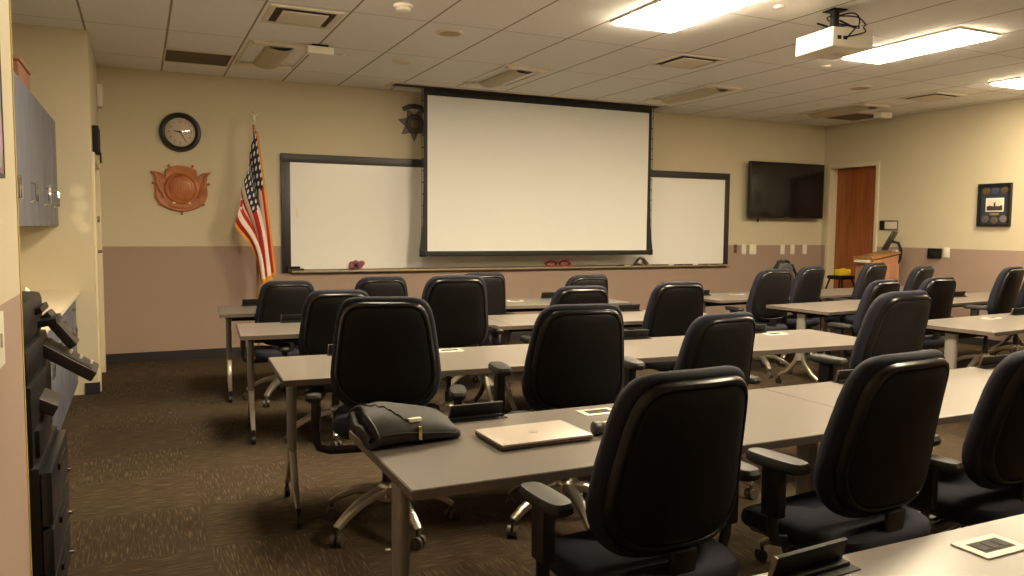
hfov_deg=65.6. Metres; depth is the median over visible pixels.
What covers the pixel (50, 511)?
photocopier
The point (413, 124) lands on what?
badge
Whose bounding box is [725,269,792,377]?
office chair
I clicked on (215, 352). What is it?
baseboard
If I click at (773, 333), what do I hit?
outlet plate
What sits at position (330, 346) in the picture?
box
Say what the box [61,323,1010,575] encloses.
floor
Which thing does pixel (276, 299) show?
chair backrest
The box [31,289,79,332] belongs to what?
countertop
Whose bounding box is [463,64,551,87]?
ceiling vent
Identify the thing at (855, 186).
door
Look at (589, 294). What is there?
chair back
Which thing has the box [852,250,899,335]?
lectern
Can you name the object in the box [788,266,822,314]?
cushion
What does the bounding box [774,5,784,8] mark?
cap
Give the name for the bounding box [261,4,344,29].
ceiling vent
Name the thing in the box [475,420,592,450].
laptop
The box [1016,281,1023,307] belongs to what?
cushion
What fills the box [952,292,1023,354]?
table
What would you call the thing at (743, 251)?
outlet plate
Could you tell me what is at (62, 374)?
base cabinet
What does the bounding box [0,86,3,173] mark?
print
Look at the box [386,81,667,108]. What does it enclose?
screen slot
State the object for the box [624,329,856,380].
table
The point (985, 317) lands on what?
outlet plate
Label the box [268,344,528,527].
table
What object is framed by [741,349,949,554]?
office chair
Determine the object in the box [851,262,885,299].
cushion
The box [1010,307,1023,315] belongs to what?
box
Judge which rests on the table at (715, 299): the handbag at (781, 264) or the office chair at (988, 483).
the handbag at (781, 264)
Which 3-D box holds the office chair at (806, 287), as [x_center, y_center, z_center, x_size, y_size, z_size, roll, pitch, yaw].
[3.079,0.286,8.644,0.756,1.069,0.652,-3,6,-38]
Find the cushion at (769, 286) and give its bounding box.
[746,269,789,321]
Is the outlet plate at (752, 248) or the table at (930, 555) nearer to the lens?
the table at (930, 555)
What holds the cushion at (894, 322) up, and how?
on the office chair at (894, 322)
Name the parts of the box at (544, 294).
lid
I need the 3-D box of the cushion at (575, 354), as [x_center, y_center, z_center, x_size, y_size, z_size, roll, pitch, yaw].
[0.307,0.335,3.696,0.508,0.536,0.191,-1,5,-16]
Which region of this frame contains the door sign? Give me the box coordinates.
[879,220,897,229]
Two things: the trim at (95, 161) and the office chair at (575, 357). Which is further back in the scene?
the trim at (95, 161)
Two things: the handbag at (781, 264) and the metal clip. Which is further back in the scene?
the metal clip
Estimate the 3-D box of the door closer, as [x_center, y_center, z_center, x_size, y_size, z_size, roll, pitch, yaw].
[-3.666,-1.262,7.027,0.062,0.310,0.350,-2,5,-25]
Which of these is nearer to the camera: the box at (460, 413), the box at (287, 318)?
the box at (460, 413)
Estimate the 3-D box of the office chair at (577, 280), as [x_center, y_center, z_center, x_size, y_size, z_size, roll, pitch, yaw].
[0.620,0.377,7.436,0.677,1.031,0.690,2,5,19]
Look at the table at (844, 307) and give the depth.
7.30 m
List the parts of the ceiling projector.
casing, ceiling plate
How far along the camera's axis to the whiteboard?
9.46 m
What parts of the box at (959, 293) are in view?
lid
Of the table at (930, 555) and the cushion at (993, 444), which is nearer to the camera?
the table at (930, 555)
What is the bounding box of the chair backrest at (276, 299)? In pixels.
[255,281,314,345]
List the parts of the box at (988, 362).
lid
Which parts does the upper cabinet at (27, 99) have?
door, door, handle, handle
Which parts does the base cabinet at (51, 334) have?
drawer, handle, door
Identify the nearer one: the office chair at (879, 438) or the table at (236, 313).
the office chair at (879, 438)
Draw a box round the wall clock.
[159,112,200,151]
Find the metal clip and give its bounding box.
[633,257,648,265]
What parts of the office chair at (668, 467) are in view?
armrest, seat, panel, armrest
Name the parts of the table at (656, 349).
leg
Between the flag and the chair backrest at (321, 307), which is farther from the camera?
the flag
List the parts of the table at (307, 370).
leg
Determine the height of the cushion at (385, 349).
0.536 m
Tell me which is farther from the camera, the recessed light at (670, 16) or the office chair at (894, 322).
the recessed light at (670, 16)
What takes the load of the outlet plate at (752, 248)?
attached to the wall at (167, 273)
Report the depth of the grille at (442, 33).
6.54 m
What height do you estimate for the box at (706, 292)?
0.060 m
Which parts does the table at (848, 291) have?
leg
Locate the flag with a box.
[235,111,275,358]
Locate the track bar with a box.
[874,111,891,118]
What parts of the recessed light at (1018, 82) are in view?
light frame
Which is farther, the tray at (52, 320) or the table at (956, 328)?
the table at (956, 328)
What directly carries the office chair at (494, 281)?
on the floor
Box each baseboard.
[85,354,106,394]
[107,321,756,363]
[944,336,1020,347]
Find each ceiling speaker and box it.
[436,29,463,36]
[848,85,872,89]
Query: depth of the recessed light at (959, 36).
6.73 m
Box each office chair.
[240,281,314,406]
[278,289,368,445]
[305,296,466,550]
[355,276,407,296]
[421,275,503,416]
[440,272,514,394]
[488,303,645,537]
[518,366,760,575]
[519,285,608,411]
[565,275,607,291]
[624,281,703,371]
[674,312,760,499]
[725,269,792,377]
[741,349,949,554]
[760,266,824,366]
[808,290,930,382]
[822,262,886,354]
[824,279,899,357]
[903,266,933,290]
[906,350,1023,533]
[918,277,955,349]
[957,266,1023,367]
[988,281,1023,355]
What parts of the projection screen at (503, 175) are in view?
tension cord, tension cord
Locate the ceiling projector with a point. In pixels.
(835, 41)
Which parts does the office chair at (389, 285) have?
panel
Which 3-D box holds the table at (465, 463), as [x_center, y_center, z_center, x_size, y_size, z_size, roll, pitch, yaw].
[0.422,0.867,2.880,1.864,0.740,0.704,-2,5,-25]
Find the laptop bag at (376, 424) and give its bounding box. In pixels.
[347,402,460,449]
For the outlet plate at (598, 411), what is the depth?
3.06 m
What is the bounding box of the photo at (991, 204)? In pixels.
[985,198,1003,211]
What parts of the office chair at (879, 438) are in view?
armrest, seat, panel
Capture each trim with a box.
[9,0,32,575]
[92,152,105,391]
[823,161,879,288]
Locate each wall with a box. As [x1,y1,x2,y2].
[0,0,30,575]
[11,23,99,394]
[97,66,824,353]
[820,98,1023,342]
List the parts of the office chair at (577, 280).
panel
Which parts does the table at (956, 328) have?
leg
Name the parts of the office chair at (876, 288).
armrest, panel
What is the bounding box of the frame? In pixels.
[976,183,1012,225]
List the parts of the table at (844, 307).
leg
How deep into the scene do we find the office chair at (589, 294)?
5.58 m
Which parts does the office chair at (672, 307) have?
seat, panel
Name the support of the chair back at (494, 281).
on the office chair at (494, 281)
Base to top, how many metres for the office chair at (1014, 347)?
1.079 m
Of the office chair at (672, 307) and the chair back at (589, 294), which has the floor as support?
the office chair at (672, 307)
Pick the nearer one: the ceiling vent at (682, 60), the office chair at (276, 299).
the office chair at (276, 299)
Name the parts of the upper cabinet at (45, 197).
door, door, handle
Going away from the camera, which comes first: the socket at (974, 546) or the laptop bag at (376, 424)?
the socket at (974, 546)
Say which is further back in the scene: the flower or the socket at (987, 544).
the flower
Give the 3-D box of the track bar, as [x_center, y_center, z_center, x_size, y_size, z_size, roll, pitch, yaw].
[4.997,-2.332,10.705,0.220,0.090,0.120,-2,5,-25]
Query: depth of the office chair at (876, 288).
6.78 m
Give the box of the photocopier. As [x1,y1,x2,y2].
[22,291,98,575]
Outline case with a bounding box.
[835,268,850,275]
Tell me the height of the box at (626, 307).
0.060 m
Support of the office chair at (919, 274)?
on the floor
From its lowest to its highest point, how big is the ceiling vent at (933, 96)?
0.022 m
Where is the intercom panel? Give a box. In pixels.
[927,248,941,257]
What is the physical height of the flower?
0.106 m
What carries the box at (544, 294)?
on the table at (527, 304)
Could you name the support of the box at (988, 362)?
on the table at (964, 388)
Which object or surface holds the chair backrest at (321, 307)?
on the office chair at (321, 307)
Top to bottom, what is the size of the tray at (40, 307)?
0.073 m
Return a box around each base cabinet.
[47,329,57,430]
[55,310,69,429]
[67,300,77,403]
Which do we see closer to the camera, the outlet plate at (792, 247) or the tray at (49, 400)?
the tray at (49, 400)
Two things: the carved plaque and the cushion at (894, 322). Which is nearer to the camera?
the cushion at (894, 322)
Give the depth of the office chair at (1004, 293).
7.75 m
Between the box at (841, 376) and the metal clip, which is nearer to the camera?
the box at (841, 376)
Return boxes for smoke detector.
[393,2,412,12]
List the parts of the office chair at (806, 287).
seat, panel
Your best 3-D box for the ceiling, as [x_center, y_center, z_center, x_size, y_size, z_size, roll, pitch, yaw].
[2.587,-1.987,4.506,10.990,0.120,12.500,-2,5,-25]
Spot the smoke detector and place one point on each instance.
(401, 7)
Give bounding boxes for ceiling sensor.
[306,43,333,56]
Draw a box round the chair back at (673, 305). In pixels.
[641,281,703,329]
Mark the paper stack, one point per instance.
(866, 261)
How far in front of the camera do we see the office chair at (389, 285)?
6.47 m
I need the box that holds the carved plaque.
[150,164,210,214]
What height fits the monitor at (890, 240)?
0.446 m
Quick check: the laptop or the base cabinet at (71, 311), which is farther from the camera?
the base cabinet at (71, 311)
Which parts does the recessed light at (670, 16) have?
light frame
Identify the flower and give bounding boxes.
[349,260,364,268]
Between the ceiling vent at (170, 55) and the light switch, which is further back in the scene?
the ceiling vent at (170, 55)
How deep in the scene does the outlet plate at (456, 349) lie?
4.56 m
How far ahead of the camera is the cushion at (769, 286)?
7.80 m
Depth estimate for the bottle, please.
2.72 m
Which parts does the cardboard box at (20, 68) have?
lid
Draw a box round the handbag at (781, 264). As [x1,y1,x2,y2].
[773,259,796,293]
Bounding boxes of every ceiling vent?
[163,48,233,66]
[235,38,309,69]
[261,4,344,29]
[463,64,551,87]
[648,53,727,69]
[825,112,873,120]
[896,92,967,101]
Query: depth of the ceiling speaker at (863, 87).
8.87 m
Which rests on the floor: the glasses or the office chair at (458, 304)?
the office chair at (458, 304)
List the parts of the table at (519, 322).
leg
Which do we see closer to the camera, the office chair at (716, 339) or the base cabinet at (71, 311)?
the office chair at (716, 339)
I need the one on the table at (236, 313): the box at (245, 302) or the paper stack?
the box at (245, 302)
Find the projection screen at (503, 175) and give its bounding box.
[419,89,653,256]
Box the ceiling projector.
[796,8,872,59]
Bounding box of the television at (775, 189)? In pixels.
[747,161,824,221]
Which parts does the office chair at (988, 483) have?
armrest, seat, panel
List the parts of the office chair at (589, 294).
panel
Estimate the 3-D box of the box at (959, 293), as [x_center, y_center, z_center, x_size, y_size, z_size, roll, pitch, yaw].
[4.861,0.066,8.630,0.226,0.060,0.062,-2,5,-30]
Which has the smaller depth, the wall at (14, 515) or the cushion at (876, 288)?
the wall at (14, 515)
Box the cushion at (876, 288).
[853,279,897,335]
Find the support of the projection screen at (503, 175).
hanging from the screen slot
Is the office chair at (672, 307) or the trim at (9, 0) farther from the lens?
the office chair at (672, 307)
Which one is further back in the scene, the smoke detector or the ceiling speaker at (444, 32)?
the ceiling speaker at (444, 32)
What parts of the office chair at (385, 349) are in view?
armrest, panel, seat, armrest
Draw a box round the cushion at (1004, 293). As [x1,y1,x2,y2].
[987,266,1022,314]
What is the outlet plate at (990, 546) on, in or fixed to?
on the table at (930, 555)
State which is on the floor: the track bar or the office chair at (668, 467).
the office chair at (668, 467)
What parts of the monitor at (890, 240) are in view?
arm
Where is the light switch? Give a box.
[0,311,4,367]
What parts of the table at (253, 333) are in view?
leg, leg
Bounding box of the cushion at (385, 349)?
[330,296,440,407]
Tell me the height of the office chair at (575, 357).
1.106 m
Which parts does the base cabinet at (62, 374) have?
door, drawer, door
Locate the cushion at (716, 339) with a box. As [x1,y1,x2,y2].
[674,312,753,370]
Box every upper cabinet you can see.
[13,71,24,225]
[19,78,39,225]
[35,98,51,225]
[47,113,59,225]
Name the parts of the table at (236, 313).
leg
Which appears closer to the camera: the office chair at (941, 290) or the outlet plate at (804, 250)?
the office chair at (941, 290)
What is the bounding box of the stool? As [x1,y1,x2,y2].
[820,275,854,328]
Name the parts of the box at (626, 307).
lid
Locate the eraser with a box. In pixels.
[286,266,303,270]
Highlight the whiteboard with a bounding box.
[280,153,729,272]
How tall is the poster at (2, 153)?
1.124 m
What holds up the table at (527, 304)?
on the floor
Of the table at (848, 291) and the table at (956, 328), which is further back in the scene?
the table at (848, 291)
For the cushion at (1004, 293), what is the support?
on the office chair at (1004, 293)
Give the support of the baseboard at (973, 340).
attached to the wall at (933, 164)
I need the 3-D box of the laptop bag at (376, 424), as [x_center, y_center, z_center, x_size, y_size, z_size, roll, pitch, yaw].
[-0.355,0.445,2.687,0.363,0.127,0.282,-2,5,-31]
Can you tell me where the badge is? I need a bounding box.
[398,104,423,140]
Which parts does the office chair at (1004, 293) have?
armrest, panel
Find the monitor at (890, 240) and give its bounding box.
[882,231,902,262]
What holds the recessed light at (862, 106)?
in the ceiling
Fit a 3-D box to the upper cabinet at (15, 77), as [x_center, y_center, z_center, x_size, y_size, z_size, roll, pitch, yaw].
[-2.855,-0.752,4.164,0.482,0.850,0.778,-2,5,-25]
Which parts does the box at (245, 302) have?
lid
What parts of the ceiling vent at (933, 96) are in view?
deflector plate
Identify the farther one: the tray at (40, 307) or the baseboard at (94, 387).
the baseboard at (94, 387)
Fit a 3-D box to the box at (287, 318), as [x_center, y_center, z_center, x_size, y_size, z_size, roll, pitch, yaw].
[-1.593,0.222,5.866,0.226,0.060,0.062,-1,5,-21]
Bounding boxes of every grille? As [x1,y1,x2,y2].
[439,31,459,36]
[851,87,868,89]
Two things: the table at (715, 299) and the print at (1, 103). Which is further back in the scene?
the table at (715, 299)
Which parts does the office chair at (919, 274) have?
panel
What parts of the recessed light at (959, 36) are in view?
light frame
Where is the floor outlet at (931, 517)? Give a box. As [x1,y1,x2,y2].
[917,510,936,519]
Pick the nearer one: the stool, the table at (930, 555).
the table at (930, 555)
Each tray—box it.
[35,302,48,314]
[38,313,61,327]
[39,388,63,415]
[291,264,728,272]
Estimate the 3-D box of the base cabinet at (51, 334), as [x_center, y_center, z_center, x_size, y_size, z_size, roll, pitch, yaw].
[-2.914,0.657,4.520,0.563,0.855,0.928,-2,5,-25]
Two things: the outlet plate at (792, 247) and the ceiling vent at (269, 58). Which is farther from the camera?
the outlet plate at (792, 247)
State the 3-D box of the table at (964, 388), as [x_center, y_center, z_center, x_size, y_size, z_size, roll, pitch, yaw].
[2.111,0.821,3.670,1.864,0.740,0.704,-2,5,-25]
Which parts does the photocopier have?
paper drawer, paper drawer, paper drawer, control panel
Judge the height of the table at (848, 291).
0.740 m
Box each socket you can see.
[970,543,991,550]
[980,541,1001,548]
[989,538,1011,545]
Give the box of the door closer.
[92,125,101,162]
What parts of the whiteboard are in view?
rail, rail, rail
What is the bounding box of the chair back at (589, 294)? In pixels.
[549,285,608,305]
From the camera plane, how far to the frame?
9.86 m
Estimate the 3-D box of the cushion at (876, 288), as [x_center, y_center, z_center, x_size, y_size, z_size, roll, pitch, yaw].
[3.185,0.189,6.901,0.508,0.536,0.191,-3,5,-35]
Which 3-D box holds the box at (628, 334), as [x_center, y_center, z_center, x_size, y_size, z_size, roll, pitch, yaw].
[0.790,0.299,5.119,0.226,0.060,0.062,-1,5,-22]
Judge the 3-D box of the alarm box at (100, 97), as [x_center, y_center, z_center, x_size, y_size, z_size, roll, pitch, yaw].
[-4.133,-1.925,7.979,0.056,0.220,0.140,-2,5,-25]
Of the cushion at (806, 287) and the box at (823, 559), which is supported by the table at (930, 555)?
the box at (823, 559)
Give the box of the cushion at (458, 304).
[421,275,488,345]
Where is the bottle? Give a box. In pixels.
[590,421,606,435]
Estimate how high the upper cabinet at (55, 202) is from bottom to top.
0.850 m
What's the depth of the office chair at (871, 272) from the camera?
8.41 m
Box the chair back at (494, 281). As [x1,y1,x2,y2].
[465,272,505,314]
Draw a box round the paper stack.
[854,260,871,262]
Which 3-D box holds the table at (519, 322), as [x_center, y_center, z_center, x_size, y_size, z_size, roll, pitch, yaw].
[0.742,0.598,6.452,1.864,0.740,0.704,-1,5,-21]
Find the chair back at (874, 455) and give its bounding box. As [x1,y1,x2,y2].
[813,349,944,517]
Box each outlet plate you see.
[439,348,463,351]
[576,407,610,415]
[741,245,745,253]
[749,245,755,253]
[762,332,786,334]
[780,245,784,253]
[790,245,794,253]
[802,245,806,253]
[943,247,949,257]
[951,533,1023,559]
[983,317,1001,318]
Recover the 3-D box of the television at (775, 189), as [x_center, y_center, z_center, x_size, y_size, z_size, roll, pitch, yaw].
[4.086,-1.427,11.926,1.440,0.885,0.154,-2,5,-25]
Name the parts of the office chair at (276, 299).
armrest, seat, panel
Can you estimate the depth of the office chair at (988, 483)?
2.86 m
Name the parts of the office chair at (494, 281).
panel, seat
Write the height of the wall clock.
0.414 m
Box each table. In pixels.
[218,306,256,402]
[236,318,511,443]
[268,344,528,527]
[349,388,833,575]
[488,310,706,410]
[506,298,631,311]
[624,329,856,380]
[703,292,847,355]
[753,514,1023,575]
[763,367,993,552]
[766,299,953,383]
[821,286,903,332]
[926,313,1023,368]
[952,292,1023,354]
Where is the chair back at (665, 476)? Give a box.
[585,366,745,557]
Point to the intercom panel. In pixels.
(931, 252)
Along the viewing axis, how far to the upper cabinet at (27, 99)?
4.92 m
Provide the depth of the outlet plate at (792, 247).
12.16 m
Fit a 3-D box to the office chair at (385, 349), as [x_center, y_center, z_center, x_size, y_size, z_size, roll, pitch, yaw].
[-0.603,0.589,3.796,0.672,1.139,0.676,4,6,40]
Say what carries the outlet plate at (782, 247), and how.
attached to the wall at (167, 273)
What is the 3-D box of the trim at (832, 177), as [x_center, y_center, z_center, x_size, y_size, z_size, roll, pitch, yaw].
[5.148,-0.637,11.944,0.220,2.445,0.945,-2,5,-25]
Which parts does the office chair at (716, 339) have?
panel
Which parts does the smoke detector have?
plate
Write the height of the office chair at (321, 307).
1.037 m
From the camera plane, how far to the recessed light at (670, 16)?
5.80 m
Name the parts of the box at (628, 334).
lid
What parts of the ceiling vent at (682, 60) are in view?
deflector plate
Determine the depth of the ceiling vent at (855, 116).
11.18 m
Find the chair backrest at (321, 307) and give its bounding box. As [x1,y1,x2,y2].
[298,289,368,355]
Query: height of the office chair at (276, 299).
1.009 m
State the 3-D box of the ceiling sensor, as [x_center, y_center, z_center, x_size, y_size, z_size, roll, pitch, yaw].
[-1.705,-2.113,7.054,0.230,0.085,0.100,-2,5,-25]
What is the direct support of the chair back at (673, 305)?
on the office chair at (672, 307)
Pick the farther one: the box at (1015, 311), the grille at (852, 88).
the grille at (852, 88)
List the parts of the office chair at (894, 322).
armrest, panel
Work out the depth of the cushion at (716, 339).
3.99 m
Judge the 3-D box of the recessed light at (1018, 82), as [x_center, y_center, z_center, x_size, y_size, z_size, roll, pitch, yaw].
[5.624,-2.159,8.122,0.540,0.034,1.220,-2,5,-25]
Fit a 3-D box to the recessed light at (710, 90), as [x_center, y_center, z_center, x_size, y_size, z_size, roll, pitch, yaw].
[2.143,-2.275,9.397,0.500,0.054,1.250,-2,5,-25]
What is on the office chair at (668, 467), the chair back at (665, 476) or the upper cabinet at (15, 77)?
the chair back at (665, 476)
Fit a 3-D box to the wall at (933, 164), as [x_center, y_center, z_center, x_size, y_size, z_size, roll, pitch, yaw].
[7.514,-0.541,6.935,0.220,3.050,12.200,-2,5,-25]
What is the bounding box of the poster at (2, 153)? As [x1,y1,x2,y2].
[0,52,4,177]
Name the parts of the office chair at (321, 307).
armrest, seat, panel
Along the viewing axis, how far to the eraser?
8.96 m
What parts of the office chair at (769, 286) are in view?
seat, panel, armrest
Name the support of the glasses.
on the whiteboard
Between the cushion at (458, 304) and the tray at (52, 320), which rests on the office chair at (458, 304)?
the cushion at (458, 304)
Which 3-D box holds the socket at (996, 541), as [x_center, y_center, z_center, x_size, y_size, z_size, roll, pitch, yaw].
[1.111,0.578,1.807,0.026,0.001,0.036,-2,5,-25]
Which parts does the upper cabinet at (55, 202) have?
door, door, handle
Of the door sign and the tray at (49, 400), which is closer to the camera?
the tray at (49, 400)
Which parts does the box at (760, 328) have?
lid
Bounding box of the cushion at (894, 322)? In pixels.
[849,290,928,368]
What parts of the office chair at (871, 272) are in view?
seat, panel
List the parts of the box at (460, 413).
lid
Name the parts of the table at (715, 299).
leg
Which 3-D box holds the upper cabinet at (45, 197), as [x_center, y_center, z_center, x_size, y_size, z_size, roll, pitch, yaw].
[-3.517,-0.865,5.572,0.482,0.850,0.778,-2,5,-25]
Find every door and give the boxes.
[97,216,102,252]
[833,166,875,287]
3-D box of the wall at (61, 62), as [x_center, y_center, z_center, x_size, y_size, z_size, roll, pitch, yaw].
[-4.260,-0.663,7.255,0.850,3.050,1.620,-2,5,-25]
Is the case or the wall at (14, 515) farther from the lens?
the case
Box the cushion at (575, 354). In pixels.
[522,303,623,410]
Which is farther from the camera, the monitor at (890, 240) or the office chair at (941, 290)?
the monitor at (890, 240)
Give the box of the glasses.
[544,260,570,266]
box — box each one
[13,55,30,89]
[96,84,103,107]
[241,299,257,305]
[280,314,301,322]
[326,344,332,355]
[448,401,507,422]
[541,292,554,298]
[618,304,640,311]
[624,329,651,339]
[704,290,709,295]
[755,324,768,333]
[768,537,860,575]
[832,369,853,383]
[954,291,968,296]
[976,355,1007,368]
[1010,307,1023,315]
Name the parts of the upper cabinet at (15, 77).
handle, handle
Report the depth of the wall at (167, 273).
8.75 m
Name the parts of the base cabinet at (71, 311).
door, drawer, door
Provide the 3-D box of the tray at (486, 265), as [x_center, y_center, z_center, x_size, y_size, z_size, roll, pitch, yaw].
[0.332,-0.259,10.300,6.235,0.022,0.073,-2,5,-25]
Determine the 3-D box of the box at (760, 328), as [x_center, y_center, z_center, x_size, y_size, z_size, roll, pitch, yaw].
[1.658,0.280,5.459,0.226,0.060,0.062,-1,5,-22]
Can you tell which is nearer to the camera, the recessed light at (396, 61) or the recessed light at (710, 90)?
the recessed light at (396, 61)
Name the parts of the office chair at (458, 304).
panel, armrest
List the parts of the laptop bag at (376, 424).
zip pull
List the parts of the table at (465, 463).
leg, leg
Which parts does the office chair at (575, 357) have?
armrest, seat, panel, armrest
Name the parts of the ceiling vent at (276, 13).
deflector plate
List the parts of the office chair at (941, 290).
seat, panel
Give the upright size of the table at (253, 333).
0.740 m
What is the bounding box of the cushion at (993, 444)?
[962,350,1023,489]
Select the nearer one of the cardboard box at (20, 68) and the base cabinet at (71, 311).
the cardboard box at (20, 68)
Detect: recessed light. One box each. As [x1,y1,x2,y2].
[393,59,411,64]
[610,0,760,32]
[645,83,745,103]
[793,102,893,117]
[843,27,1000,63]
[988,76,1023,88]
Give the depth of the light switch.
2.19 m
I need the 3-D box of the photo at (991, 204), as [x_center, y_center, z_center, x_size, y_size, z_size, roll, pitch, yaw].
[5.992,-1.032,9.870,0.004,0.170,0.230,-2,5,-25]
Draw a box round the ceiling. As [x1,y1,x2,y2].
[10,0,1023,125]
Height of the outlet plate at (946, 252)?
0.135 m
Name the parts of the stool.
leg, seat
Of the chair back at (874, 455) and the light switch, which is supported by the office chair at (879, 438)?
the chair back at (874, 455)

